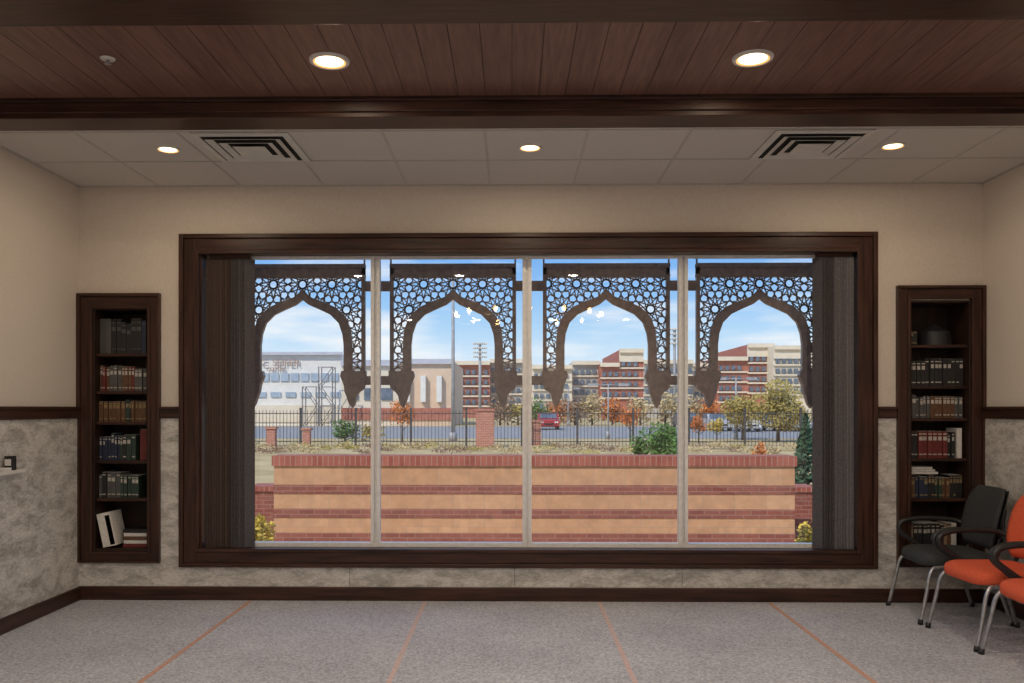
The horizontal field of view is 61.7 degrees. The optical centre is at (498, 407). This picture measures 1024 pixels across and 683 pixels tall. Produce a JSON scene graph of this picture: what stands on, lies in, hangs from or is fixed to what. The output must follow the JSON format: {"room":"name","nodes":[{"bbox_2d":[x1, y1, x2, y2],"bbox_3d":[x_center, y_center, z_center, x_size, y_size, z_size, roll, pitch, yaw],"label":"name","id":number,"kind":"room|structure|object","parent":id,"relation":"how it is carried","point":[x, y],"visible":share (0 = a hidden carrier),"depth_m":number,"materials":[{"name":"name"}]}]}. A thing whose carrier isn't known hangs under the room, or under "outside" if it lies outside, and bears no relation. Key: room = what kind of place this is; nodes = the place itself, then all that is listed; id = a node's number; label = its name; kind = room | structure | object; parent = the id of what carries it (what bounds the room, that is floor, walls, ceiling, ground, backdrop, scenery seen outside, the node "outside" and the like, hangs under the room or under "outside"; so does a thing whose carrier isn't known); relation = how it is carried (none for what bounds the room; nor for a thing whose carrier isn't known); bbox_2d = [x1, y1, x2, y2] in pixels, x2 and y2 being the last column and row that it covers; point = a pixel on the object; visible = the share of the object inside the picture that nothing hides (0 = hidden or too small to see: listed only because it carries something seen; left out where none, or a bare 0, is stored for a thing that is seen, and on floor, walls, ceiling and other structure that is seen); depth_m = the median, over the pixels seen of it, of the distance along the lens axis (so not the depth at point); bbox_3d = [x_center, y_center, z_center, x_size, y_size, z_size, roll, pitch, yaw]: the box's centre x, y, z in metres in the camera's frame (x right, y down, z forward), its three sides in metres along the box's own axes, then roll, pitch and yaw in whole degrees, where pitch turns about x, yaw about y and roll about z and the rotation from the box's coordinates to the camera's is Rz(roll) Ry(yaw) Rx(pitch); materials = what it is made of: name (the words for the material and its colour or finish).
{"room":"house of worship","nodes":[
{"label":"house of worship","id":0,"kind":"room"},
{"bbox_2d":[0,148,78,406],"bbox_3d":[-3.280,-0.263,1.302,0.200,3.345,10.500,0,0,1],"label":"wall","id":1,"kind":"structure","parent":0,"point":[39,209],"depth_m":5.77,"materials":[{"name":"beige paint"}]},
{"bbox_2d":[0,456,25,479],"bbox_3d":[-3.061,0.374,5.339,0.088,0.149,0.260,0,0,1],"label":"ledge","id":2,"kind":"object","parent":1,"relation":"attached to","point":[9,471],"visible":1,"depth_m":5.35,"materials":[{"name":"white ceramic"}]},
{"bbox_2d":[0,418,78,618],"bbox_3d":[-3.176,0.743,1.184,0.012,1.335,10.268,0,0,1],"label":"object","id":3,"kind":"structure","parent":1,"relation":"attached to","point":[38,506],"depth_m":5.77,"materials":[{"name":"stone"}]},
{"bbox_2d":[0,587,80,634],"bbox_3d":[-3.159,1.360,1.172,0.023,0.100,10.245,0,0,1],"label":"baseboard","id":4,"kind":"structure","parent":1,"relation":"attached to","point":[8,623],"depth_m":5.73,"materials":[{"name":"brown wood"}]},
{"bbox_2d":[0,406,80,419],"bbox_3d":[-3.159,0.033,1.175,0.045,0.085,10.250,0,0,1],"label":"trim","id":5,"kind":"structure","parent":1,"relation":"attached to","point":[6,412],"depth_m":5.71,"materials":[{"name":"brown wood"}]},
{"bbox_2d":[0,600,1023,682],"bbox_3d":[0.130,1.470,1.138,6.625,0.120,10.280,0,0,1],"label":"floor","id":6,"kind":"structure","parent":0,"point":[82,641],"depth_m":5.09,"materials":[{"name":"grey carpet"}]},
{"bbox_2d":[137,601,251,682],"bbox_3d":[-1.892,1.409,1.140,0.028,0.002,10.220,0,0,1],"label":"floor stripe","id":7,"kind":"object","parent":6,"relation":"on","point":[165,663],"depth_m":5.08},
{"bbox_2d":[386,602,426,682],"bbox_3d":[-0.615,1.409,1.120,0.028,0.002,10.220,0,0,1],"label":"floor stripe","id":8,"kind":"object","parent":6,"relation":"on","point":[401,654],"depth_m":5.08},
{"bbox_2d":[597,602,637,682],"bbox_3d":[0.649,1.409,1.100,0.028,0.002,10.220,0,0,1],"label":"floor stripe","id":9,"kind":"object","parent":6,"relation":"on","point":[622,654],"depth_m":5.08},
{"bbox_2d":[768,603,877,682],"bbox_3d":[1.877,1.409,1.081,0.028,0.002,10.220,0,0,1],"label":"floor stripe","id":10,"kind":"object","parent":6,"relation":"on","point":[833,651],"depth_m":5.06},
{"bbox_2d":[886,485,1013,626],"bbox_3d":[3.065,0.974,5.836,0.664,0.876,0.617,0,0,1],"label":"armchair","id":11,"kind":"object","parent":6,"relation":"on","point":[985,506],"visible":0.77,"depth_m":5.79,"materials":[{"name":"black fabric"}]},
{"bbox_2d":[925,495,1023,651],"bbox_3d":[3.067,0.974,5.234,0.670,0.876,0.630,0,0,1],"label":"armchair","id":12,"kind":"object","parent":6,"relation":"on","point":[974,571],"visible":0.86,"depth_m":5.34,"materials":[{"name":"orange fabric"}]},
{"bbox_2d":[978,542,1023,654],"bbox_3d":[3.058,0.974,4.622,0.670,0.876,0.630,0,0,1],"label":"armchair","id":13,"kind":"object","parent":6,"relation":"on","point":[1013,588],"visible":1,"depth_m":4.88,"materials":[{"name":"orange fabric"}]},
{"bbox_2d":[0,126,1023,185],"bbox_3d":[0.131,-1.845,1.188,7.025,0.420,10.780,0,0,1],"label":"ceiling","id":14,"kind":"structure","parent":0,"point":[921,143],"depth_m":5.62,"materials":[{"name":"tile"}]},
{"bbox_2d":[155,145,180,153],"bbox_3d":[-2.083,-1.630,5.403,0.155,0.010,0.155,0,0,1],"label":"recessed light","id":15,"kind":"object","parent":14,"relation":"in","point":[169,149],"visible":1,"depth_m":5.39,"materials":[{"name":"white ceramic"}]},
{"bbox_2d":[190,132,310,161],"bbox_3d":[-1.536,-1.619,5.370,0.584,0.029,0.584,0,0,1],"label":"ceiling vent","id":16,"kind":"object","parent":14,"relation":"in","point":[228,147],"visible":1,"depth_m":5.32,"materials":[{"name":"beige metal"}]},
{"bbox_2d":[309,52,349,69],"bbox_3d":[-0.799,-1.639,4.053,0.192,0.010,0.192,0,0,1],"label":"recessed light","id":17,"kind":"object","parent":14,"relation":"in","point":[323,60],"visible":1,"depth_m":4.04,"materials":[{"name":"white ceramic"}]},
{"bbox_2d":[0,126,1023,186],"bbox_3d":[0.199,-1.632,5.513,6.625,0.006,1.530,0,0,1],"label":"grid","id":18,"kind":"object","parent":14,"relation":"attached to","point":[381,131],"visible":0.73,"depth_m":5.65,"materials":[{"name":"metal"}]},
{"bbox_2d":[518,143,541,151],"bbox_3d":[0.197,-1.630,5.368,0.155,0.010,0.155,0,0,1],"label":"recessed light","id":19,"kind":"object","parent":14,"relation":"in","point":[527,147],"visible":1,"depth_m":5.35,"materials":[{"name":"white ceramic"}]},
{"bbox_2d":[732,49,773,67],"bbox_3d":[1.193,-1.639,4.022,0.192,0.010,0.192,0,0,1],"label":"recessed light","id":20,"kind":"object","parent":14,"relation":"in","point":[755,57],"visible":1,"depth_m":4.01,"materials":[{"name":"white ceramic"}]},
{"bbox_2d":[749,129,876,159],"bbox_3d":[1.929,-1.619,5.315,0.584,0.029,0.584,0,0,1],"label":"ceiling vent","id":21,"kind":"object","parent":14,"relation":"in","point":[782,144],"visible":1,"depth_m":5.26,"materials":[{"name":"beige metal"}]},
{"bbox_2d":[879,141,906,149],"bbox_3d":[2.454,-1.630,5.332,0.155,0.010,0.155,0,0,1],"label":"recessed light","id":22,"kind":"object","parent":14,"relation":"in","point":[895,145],"visible":1,"depth_m":5.32,"materials":[{"name":"white ceramic"}]},
{"bbox_2d":[0,20,1023,97],"bbox_3d":[0.117,-1.665,0.298,6.625,0.041,8.600,0,0,1],"label":"planks","id":23,"kind":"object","parent":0,"point":[895,56],"depth_m":4.04,"materials":[{"name":"wood"}]},
{"bbox_2d":[100,55,115,64],"bbox_3d":[-1.837,-1.629,4.029,0.070,0.028,0.070,0,0,1],"label":"sprinkler","id":24,"kind":"object","parent":23,"relation":"attached to","point":[107,59],"visible":1,"depth_m":4.02,"materials":[{"name":"white metal"}]},
{"bbox_2d":[0,92,1023,130],"bbox_3d":[0.185,-1.605,4.630,6.625,0.120,0.255,0,0,1],"label":"ceiling beam","id":25,"kind":"structure","parent":23,"relation":"attached to","point":[485,111],"depth_m":4.54,"materials":[{"name":"wood"}]},
{"bbox_2d":[0,0,1023,26],"bbox_3d":[0.164,-1.605,3.293,6.625,0.120,0.340,0,0,1],"label":"ceiling beam","id":26,"kind":"structure","parent":23,"relation":"attached to","point":[13,13],"depth_m":3.34,"materials":[{"name":"wood"}]},
{"bbox_2d":[79,184,983,406],"bbox_3d":[0.213,-0.263,6.387,6.625,3.345,0.220,0,0,1],"label":"wall","id":27,"kind":"structure","parent":0,"point":[929,234],"depth_m":6.28,"materials":[{"name":"beige paint"}]},
{"bbox_2d":[76,293,160,562],"bbox_3d":[-2.790,0.146,6.462,0.613,1.979,0.365,0,0,1],"label":"bookcase","id":28,"kind":"object","parent":27,"relation":"attached to","point":[90,307],"visible":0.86,"depth_m":6.30,"materials":[{"name":"brown wood"}]},
{"bbox_2d":[96,319,146,547],"bbox_3d":[-2.776,0.185,6.434,0.385,1.698,0.220,0,0,1],"label":"books","id":29,"kind":"object","parent":28,"relation":"on","point":[116,335],"visible":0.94,"depth_m":6.37,"materials":[{"name":"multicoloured paper"}]},
{"bbox_2d":[255,260,370,407],"bbox_3d":[-1.550,-0.645,6.666,1.220,1.290,0.282,0,0,1],"label":"lattice screen","id":30,"kind":"object","parent":27,"relation":"attached to","point":[354,382],"visible":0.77,"depth_m":6.76,"materials":[{"name":"wood"}]},
{"bbox_2d":[381,259,521,407],"bbox_3d":[-0.361,-0.645,6.647,1.220,1.290,0.282,0,0,1],"label":"lattice screen","id":31,"kind":"object","parent":27,"relation":"attached to","point":[400,382],"visible":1,"depth_m":6.74,"materials":[{"name":"brown metal"}]},
{"bbox_2d":[200,253,855,549],"bbox_3d":[0.223,-0.049,6.365,4.845,2.203,0.175,0,0,1],"label":"window","id":32,"kind":"structure","parent":27,"relation":"in","point":[682,260],"depth_m":6.39,"materials":[{"name":"metal"}]},
{"bbox_2d":[206,255,254,547],"bbox_3d":[-1.990,-0.051,6.369,0.340,2.166,0.082,0,0,1],"label":"curtain","id":33,"kind":"object","parent":32,"relation":"attached to","point":[230,279],"visible":1,"depth_m":6.34,"materials":[{"name":"grey fabric"}]},
{"bbox_2d":[812,253,853,548],"bbox_3d":[2.458,-0.051,6.299,0.278,2.166,0.084,0,0,1],"label":"curtain","id":34,"kind":"object","parent":32,"relation":"attached to","point":[832,273],"visible":1,"depth_m":6.27,"materials":[{"name":"grey fabric"}]},
{"bbox_2d":[159,407,897,417],"bbox_3d":[0.198,0.033,6.255,5.380,0.085,0.045,0,0,1],"label":"trim","id":35,"kind":"structure","parent":27,"relation":"attached to","point":[165,412],"depth_m":6.24,"materials":[{"name":"brown wood"}]},
{"bbox_2d":[179,232,877,568],"bbox_3d":[0.201,-0.055,6.255,5.090,2.442,0.045,0,0,1],"label":"trim window casing","id":36,"kind":"structure","parent":27,"relation":"attached to","point":[865,244],"depth_m":6.24,"materials":[{"name":"wood"}]},
{"bbox_2d":[79,418,982,588],"bbox_3d":[0.211,0.743,6.271,6.625,1.335,0.012,0,0,1],"label":"wainscoting","id":37,"kind":"structure","parent":27,"relation":"attached to","point":[168,572],"depth_m":6.27,"materials":[{"name":"stone"}]},
{"bbox_2d":[78,586,983,602],"bbox_3d":[0.211,1.360,6.254,6.625,0.100,0.023,0,0,1],"label":"baseboard","id":38,"kind":"structure","parent":27,"relation":"attached to","point":[561,594],"depth_m":6.24,"materials":[{"name":"brown wood"}]},
{"bbox_2d":[532,259,676,407],"bbox_3d":[0.844,-0.645,6.629,1.220,1.290,0.282,0,0,1],"label":"lattice screen","id":39,"kind":"object","parent":27,"relation":"attached to","point":[658,382],"visible":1,"depth_m":6.72,"materials":[{"name":"wood"}]},
{"bbox_2d":[688,259,811,407],"bbox_3d":[2.044,-0.645,6.610,1.220,1.290,0.282,0,0,1],"label":"lattice screen","id":40,"kind":"object","parent":27,"relation":"attached to","point":[706,382],"visible":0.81,"depth_m":6.71,"materials":[{"name":"brown metal"}]},
{"bbox_2d":[896,285,986,566],"bbox_3d":[3.207,0.132,6.368,0.633,2.038,0.365,0,0,1],"label":"bookcase","id":41,"kind":"object","parent":27,"relation":"attached to","point":[966,320],"visible":0.52,"depth_m":6.21,"materials":[{"name":"brown wood"}]},
{"bbox_2d":[911,323,962,544],"bbox_3d":[3.203,0.209,6.380,0.403,1.681,0.230,0,0,1],"label":"books","id":42,"kind":"object","parent":41,"relation":"on","point":[924,372],"visible":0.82,"depth_m":6.28,"materials":[{"name":"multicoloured paper"}]},
{"bbox_2d":[984,165,1023,406],"bbox_3d":[3.544,-0.263,1.194,0.200,3.345,10.500,0,0,1],"label":"wall","id":43,"kind":"structure","parent":0,"point":[1004,194],"depth_m":5.96,"materials":[{"name":"beige paint"}]},
{"bbox_2d":[981,406,1023,418],"bbox_3d":[3.420,0.033,1.071,0.045,0.085,10.250,0,0,1],"label":"trim","id":44,"kind":"structure","parent":43,"relation":"attached to","point":[987,412],"depth_m":5.92,"materials":[{"name":"brown wood"}]},
{"bbox_2d":[982,590,1023,619],"bbox_3d":[3.419,1.360,1.069,0.023,0.100,10.245,0,0,1],"label":"baseboard","id":45,"kind":"structure","parent":43,"relation":"attached to","point":[1018,607],"depth_m":5.88,"materials":[{"name":"brown wood"}]},
{"bbox_2d":[983,418,1023,604],"bbox_3d":[3.436,0.743,1.080,0.012,1.335,10.268,0,0,1],"label":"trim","id":46,"kind":"structure","parent":43,"relation":"attached to","point":[1004,438],"depth_m":5.92,"materials":[{"name":"stone"}]},
{"label":"outside","id":47,"kind":"structure","parent":0,"visible":0},
{"bbox_2d":[255,418,811,541],"bbox_3d":[27.562,2.010,162.887,350.000,0.300,313.400,0,0,1],"label":"ground","id":48,"kind":"structure","parent":47,"point":[264,470],"depth_m":41.40,"materials":[{"name":"green plant"}]},
{"bbox_2d":[255,483,273,535],"bbox_3d":[-3.304,1.490,12.503,0.560,0.740,0.560,0,0,1],"label":"brick wall","id":49,"kind":"structure","parent":48,"relation":"on","point":[264,496],"depth_m":12.25,"materials":[{"name":"brick"}]},
{"bbox_2d":[255,513,275,540],"bbox_3d":[-2.692,1.515,9.438,0.500,0.692,0.430,0,0,20],"label":"shrub","id":50,"kind":"object","parent":48,"relation":"on","point":[261,530],"visible":0.21,"depth_m":9.39,"materials":[{"name":"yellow plant"}]},
{"bbox_2d":[265,427,278,446],"bbox_3d":[-10.951,1.385,41.377,0.520,0.950,0.520,0,0,1],"label":"post","id":51,"kind":"object","parent":48,"relation":"on","point":[271,432],"visible":0.86,"depth_m":41.18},
{"bbox_2d":[266,443,290,452],"bbox_3d":[-9.161,1.657,35.598,0.972,0.430,0.973,0,0,1],"label":"grass tuft","id":52,"kind":"object","parent":48,"relation":"on","point":[284,445],"visible":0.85,"depth_m":35.52,"materials":[{"name":"brown plant"}]},
{"bbox_2d":[289,442,316,452],"bbox_3d":[-8.152,1.654,36.078,1.287,0.412,1.114,0,0,1],"label":"grass tuft","id":53,"kind":"object","parent":48,"relation":"on","point":[308,446],"visible":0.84,"depth_m":36.02,"materials":[{"name":"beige plant"}]},
{"bbox_2d":[301,428,312,444],"bbox_3d":[-9.252,1.410,41.350,0.470,0.900,0.470,0,0,1],"label":"post","id":54,"kind":"object","parent":48,"relation":"on","point":[306,432],"visible":0.82,"depth_m":41.17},
{"bbox_2d":[302,386,319,425],"bbox_3d":[-19.223,-0.165,87.813,1.500,4.082,1.500,0,0,1],"label":"scaffold tower","id":55,"kind":"structure","parent":48,"relation":"on","point":[305,406],"depth_m":87.09,"materials":[{"name":"metal"}]},
{"bbox_2d":[302,445,326,453],"bbox_3d":[-7.602,1.710,35.412,1.007,0.319,1.162,0,0,1],"label":"grass tuft","id":56,"kind":"object","parent":48,"relation":"on","point":[313,448],"visible":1,"depth_m":35.39,"materials":[{"name":"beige plant"}]},
{"bbox_2d":[318,367,335,425],"bbox_3d":[-17.526,-1.167,87.586,1.500,6.086,1.500,0,0,1],"label":"scaffold tower","id":57,"kind":"structure","parent":48,"relation":"on","point":[321,406],"depth_m":86.86,"materials":[{"name":"metal"}]},
{"bbox_2d":[332,419,359,440],"bbox_3d":[-8.603,1.232,48.222,1.592,1.256,1.341,0,0,-17],"label":"shrub","id":58,"kind":"object","parent":48,"relation":"on","point":[342,426],"visible":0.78,"depth_m":48.05,"materials":[{"name":"green plant"}]},
{"bbox_2d":[255,352,462,425],"bbox_3d":[-20.498,-2.010,102.535,31.820,7.741,25.600,0,0,1],"label":"building","id":59,"kind":"structure","parent":48,"relation":"on","point":[286,373],"depth_m":90.21,"materials":[{"name":"white paint"}]},
{"bbox_2d":[359,422,385,440],"bbox_3d":[-7.049,1.324,48.127,1.602,1.104,1.653,0,0,1],"label":"shrub","id":60,"kind":"object","parent":48,"relation":"on","point":[365,430],"visible":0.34,"depth_m":47.93,"materials":[{"name":"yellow plant"}]},
{"bbox_2d":[382,443,417,451],"bbox_3d":[-4.184,1.671,36.322,1.658,0.373,1.270,0,0,-25],"label":"grass tuft","id":61,"kind":"object","parent":48,"relation":"on","point":[393,445],"visible":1,"depth_m":36.21,"materials":[{"name":"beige plant"}]},
{"bbox_2d":[389,400,415,442],"bbox_3d":[-5.195,0.686,46.027,1.426,2.349,1.415,0,0,1],"label":"autumn tree","id":62,"kind":"object","parent":48,"relation":"on","point":[404,417],"visible":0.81,"depth_m":46.04,"materials":[{"name":"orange plant"}]},
{"bbox_2d":[431,445,460,452],"bbox_3d":[-2.155,1.696,35.337,1.177,0.330,1.146,0,0,13],"label":"grass tuft","id":63,"kind":"object","parent":48,"relation":"on","point":[444,447],"visible":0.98,"depth_m":35.27,"materials":[{"name":"brown plant"}]},
{"bbox_2d":[449,281,456,440],"bbox_3d":[-2.550,-2.950,48.046,2.400,9.619,0.456,0,0,1],"label":"street lamp","id":64,"kind":"object","parent":48,"relation":"on","point":[453,304],"visible":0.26,"depth_m":47.97,"materials":[{"name":"metal"}]},
{"bbox_2d":[441,446,472,453],"bbox_3d":[-1.542,1.718,35.131,1.211,0.353,1.510,0,0,22],"label":"grass tuft","id":65,"kind":"object","parent":48,"relation":"on","point":[463,447],"visible":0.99,"depth_m":35.12,"materials":[{"name":"brown plant"}]},
{"bbox_2d":[473,342,486,408],"bbox_3d":[-3.247,-4.821,149.878,2.450,13.362,0.817,0,0,1],"label":"floodlight","id":66,"kind":"object","parent":48,"relation":"on","point":[479,356],"visible":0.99,"depth_m":149.86,"materials":[{"name":"metal"}]},
{"bbox_2d":[474,409,495,447],"bbox_3d":[-0.634,0.945,40.515,0.970,1.830,0.970,0,0,1],"label":"post","id":67,"kind":"object","parent":48,"relation":"on","point":[484,417],"visible":0.82,"depth_m":40.09,"materials":[{"name":"brick"}]},
{"bbox_2d":[486,395,516,424],"bbox_3d":[0.448,0.261,91.995,3.589,3.426,3.711,0,0,1],"label":"shrub","id":68,"kind":"object","parent":48,"relation":"on","point":[498,406],"visible":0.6,"depth_m":91.62,"materials":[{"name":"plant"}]},
{"bbox_2d":[494,446,521,453],"bbox_3d":[0.500,1.704,35.149,1.431,0.350,1.694,0,0,1],"label":"grass tuft","id":69,"kind":"object","parent":48,"relation":"on","point":[500,449],"visible":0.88,"depth_m":34.92,"materials":[{"name":"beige plant"}]},
{"bbox_2d":[503,403,537,424],"bbox_3d":[2.377,0.593,92.192,4.062,2.535,3.701,0,0,1],"label":"shrub","id":70,"kind":"object","parent":48,"relation":"on","point":[515,410],"visible":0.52,"depth_m":91.88,"materials":[{"name":"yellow plant"}]},
{"bbox_2d":[255,408,811,445],"bbox_3d":[1.635,0.925,41.989,50.050,1.870,0.100,0,0,1],"label":"iron fence","id":71,"kind":"object","parent":48,"relation":"on","point":[300,413],"visible":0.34,"depth_m":41.94,"materials":[{"name":"metal"}]},
{"bbox_2d":[272,454,796,542],"bbox_3d":[0.446,1.322,11.169,6.720,1.412,0.410,0,0,1],"label":"wall","id":72,"kind":"structure","parent":48,"relation":"on","point":[318,497],"depth_m":10.99,"materials":[{"name":"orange brick"}]},
{"bbox_2d":[532,420,541,444],"bbox_3d":[1.875,1.235,42.976,0.620,1.250,0.620,0,0,1],"label":"post","id":73,"kind":"object","parent":48,"relation":"on","point":[538,422],"visible":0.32,"depth_m":42.73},
{"bbox_2d":[532,396,550,419],"bbox_3d":[4.085,0.216,91.793,3.326,3.289,3.726,0,0,1],"label":"shrub","id":74,"kind":"object","parent":48,"relation":"on","point":[534,408],"visible":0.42,"depth_m":91.45,"materials":[{"name":"green plant"}]},
{"bbox_2d":[545,400,573,423],"bbox_3d":[6.173,0.534,92.170,4.548,2.839,3.927,0,0,1],"label":"shrub","id":75,"kind":"object","parent":48,"relation":"on","point":[552,410],"visible":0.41,"depth_m":91.48,"materials":[{"name":"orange plant"}]},
{"bbox_2d":[557,442,582,449],"bbox_3d":[3.123,1.667,37.593,1.168,0.393,1.075,0,0,30],"label":"grass tuft","id":76,"kind":"object","parent":48,"relation":"on","point":[571,442],"visible":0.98,"depth_m":37.61,"materials":[{"name":"brown plant"}]},
{"bbox_2d":[558,398,595,424],"bbox_3d":[8.229,0.353,91.988,4.453,3.014,4.533,0,0,1],"label":"shrub","id":77,"kind":"object","parent":48,"relation":"on","point":[572,404],"visible":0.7,"depth_m":91.39,"materials":[{"name":"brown plant"}]},
{"bbox_2d":[566,449,599,453],"bbox_3d":[3.380,1.752,34.448,1.336,0.235,1.380,0,0,1],"label":"grass tuft","id":78,"kind":"object","parent":48,"relation":"on","point":[576,451],"visible":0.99,"depth_m":34.39,"materials":[{"name":"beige plant"}]},
{"bbox_2d":[579,391,604,424],"bbox_3d":[10.034,0.008,91.745,2.973,3.703,3.473,0,0,1],"label":"shrub","id":79,"kind":"object","parent":48,"relation":"on","point":[594,403],"visible":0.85,"depth_m":91.08,"materials":[{"name":"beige plant"}]},
{"bbox_2d":[584,442,604,451],"bbox_3d":[4.087,1.665,36.635,1.173,0.418,0.984,0,0,1],"label":"grass tuft","id":80,"kind":"object","parent":48,"relation":"on","point":[594,445],"visible":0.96,"depth_m":36.52,"materials":[{"name":"brown plant"}]},
{"bbox_2d":[588,383,628,438],"bbox_3d":[6.513,0.201,50.904,2.400,3.318,0.300,0,0,1],"label":"street lamp","id":81,"kind":"object","parent":48,"relation":"on","point":[589,384],"visible":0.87,"depth_m":50.86,"materials":[{"name":"metal"}]},
{"bbox_2d":[600,397,623,424],"bbox_3d":[12.212,0.321,91.934,2.986,3.077,3.111,0,0,1],"label":"shrub","id":82,"kind":"object","parent":48,"relation":"on","point":[611,400],"visible":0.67,"depth_m":91.56,"materials":[{"name":"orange plant"}]},
{"bbox_2d":[619,406,640,440],"bbox_3d":[7.392,0.848,47.931,1.217,2.024,1.133,0,0,1],"label":"autumn tree","id":83,"kind":"object","parent":48,"relation":"on","point":[625,416],"visible":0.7,"depth_m":47.76,"materials":[{"name":"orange plant"}]},
{"bbox_2d":[455,343,811,417],"bbox_3d":[32.349,-5.044,174.113,81.624,13.809,38.800,0,0,1],"label":"building","id":84,"kind":"structure","parent":48,"relation":"on","point":[766,362],"depth_m":159.41,"materials":[{"name":"brick"}]},
{"bbox_2d":[626,396,652,424],"bbox_3d":[15.360,0.293,91.942,3.149,3.134,3.697,0,0,1],"label":"shrub","id":85,"kind":"object","parent":48,"relation":"on","point":[638,402],"visible":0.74,"depth_m":91.86,"materials":[{"name":"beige plant"}]},
{"bbox_2d":[629,427,650,454],"bbox_3d":[3.929,1.187,23.436,0.826,1.347,0.619,0,0,29],"label":"evergreen shrub","id":86,"kind":"object","parent":48,"relation":"on","point":[639,447],"visible":0.5,"depth_m":23.34,"materials":[{"name":"green plant"}]},
{"bbox_2d":[645,421,676,454],"bbox_3d":[4.215,1.094,21.898,0.929,1.533,0.940,0,0,1],"label":"evergreen shrub","id":87,"kind":"object","parent":48,"relation":"on","point":[665,442],"visible":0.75,"depth_m":21.84,"materials":[{"name":"green plant"}]},
{"bbox_2d":[651,392,676,423],"bbox_3d":[18.112,0.040,91.618,3.825,3.639,3.311,0,0,1],"label":"shrub","id":88,"kind":"object","parent":48,"relation":"on","point":[669,401],"visible":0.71,"depth_m":91.56,"materials":[{"name":"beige plant"}]},
{"bbox_2d":[670,328,676,411],"bbox_3d":[31.114,-6.137,151.338,2.483,15.994,0.817,0,0,1],"label":"floodlight","id":89,"kind":"object","parent":48,"relation":"on","point":[674,334],"visible":0.48,"depth_m":151.33,"materials":[{"name":"metal"}]},
{"bbox_2d":[668,393,703,415],"bbox_3d":[20.159,0.082,91.767,4.033,3.556,3.962,0,0,1],"label":"shrub","id":90,"kind":"object","parent":48,"relation":"on","point":[691,404],"visible":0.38,"depth_m":90.82,"materials":[{"name":"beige plant"}]},
{"bbox_2d":[690,415,705,440],"bbox_3d":[10.663,1.112,45.796,0.964,1.496,1.110,0,0,1],"label":"autumn tree","id":91,"kind":"object","parent":48,"relation":"on","point":[695,421],"visible":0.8,"depth_m":45.72,"materials":[{"name":"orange plant"}]},
{"bbox_2d":[690,399,720,417],"bbox_3d":[22.147,0.456,91.619,3.918,2.808,3.635,0,0,1],"label":"shrub","id":92,"kind":"object","parent":48,"relation":"on","point":[710,410],"visible":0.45,"depth_m":91.03,"materials":[{"name":"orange plant"}]},
{"bbox_2d":[707,418,722,440],"bbox_3d":[11.850,1.187,46.779,0.949,1.346,1.016,0,0,1],"label":"autumn tree","id":93,"kind":"object","parent":48,"relation":"on","point":[716,424],"visible":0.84,"depth_m":46.74,"materials":[{"name":"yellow plant"}]},
{"bbox_2d":[720,377,756,438],"bbox_3d":[14.070,0.022,50.785,2.400,3.675,0.300,0,0,1],"label":"street lamp","id":94,"kind":"object","parent":48,"relation":"on","point":[722,378],"visible":0.65,"depth_m":50.70,"materials":[{"name":"metal"}]},
{"bbox_2d":[720,394,764,439],"bbox_3d":[14.188,0.510,49.737,2.588,2.700,2.746,0,0,1],"label":"shade tree","id":95,"kind":"object","parent":48,"relation":"on","point":[739,404],"visible":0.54,"depth_m":49.32,"materials":[{"name":"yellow plant"}]},
{"bbox_2d":[751,441,766,454],"bbox_3d":[7.854,1.428,25.874,0.474,0.864,0.526,0,0,1],"label":"shrub","id":96,"kind":"object","parent":48,"relation":"on","point":[761,449],"visible":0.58,"depth_m":25.82,"materials":[{"name":"orange plant"}]},
{"bbox_2d":[745,378,810,440],"bbox_3d":[15.272,0.087,46.698,3.523,3.547,3.420,0,0,1],"label":"shade tree","id":97,"kind":"object","parent":48,"relation":"on","point":[784,403],"visible":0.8,"depth_m":46.30,"materials":[{"name":"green plant"}]},
{"bbox_2d":[793,521,811,542],"bbox_3d":[3.520,1.543,9.544,0.477,0.635,0.484,0,0,1],"label":"shrub","id":98,"kind":"object","parent":48,"relation":"on","point":[808,539],"visible":0.16,"depth_m":9.53,"materials":[{"name":"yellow plant"}]},
{"bbox_2d":[794,412,811,484],"bbox_3d":[5.335,0.957,14.929,0.906,1.806,0.927,0,0,1],"label":"evergreen tree","id":99,"kind":"object","parent":48,"relation":"on","point":[803,449],"visible":0.43,"depth_m":14.82,"materials":[{"name":"green plant"}]},
{"bbox_2d":[795,484,811,538],"bbox_3d":[4.245,1.490,12.385,0.560,0.740,0.560,0,0,1],"label":"brick pier","id":100,"kind":"structure","parent":48,"relation":"on","point":[803,492],"depth_m":12.13,"materials":[{"name":"brick"}]},
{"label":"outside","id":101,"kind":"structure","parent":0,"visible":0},
{"bbox_2d":[255,426,798,438],"bbox_3d":[21.081,1.850,68.677,200.000,0.020,34.000,0,0,1],"label":"parking lot","id":102,"kind":"structure","parent":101,"point":[471,430],"depth_m":64.36,"materials":[{"name":"asphalt"}]},
{"bbox_2d":[537,414,558,429],"bbox_3d":[4.273,1.130,74.112,1.760,1.420,4.359,0,0,1],"label":"car","id":103,"kind":"object","parent":102,"relation":"on","point":[545,416],"visible":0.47,"depth_m":72.45,"materials":[{"name":"red paint"}]},
{"bbox_2d":[672,414,697,427],"bbox_3d":[17.011,1.130,77.912,1.760,1.420,4.359,0,0,1],"label":"car","id":104,"kind":"object","parent":102,"relation":"on","point":[674,418],"visible":0.18,"depth_m":78.24,"materials":[{"name":"paint"}]},
{"bbox_2d":[701,414,732,430],"bbox_3d":[17.763,1.130,69.899,1.760,1.420,4.359,0,0,1],"label":"car","id":105,"kind":"object","parent":102,"relation":"on","point":[709,416],"visible":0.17,"depth_m":69.00,"materials":[{"name":"silver paint"}]},
{"bbox_2d":[732,415,761,431],"bbox_3d":[19.398,1.130,67.873,1.760,1.420,4.359,0,0,1],"label":"car","id":106,"kind":"object","parent":102,"relation":"on","point":[753,424],"visible":0.23,"depth_m":65.82,"materials":[{"name":"white paint"}]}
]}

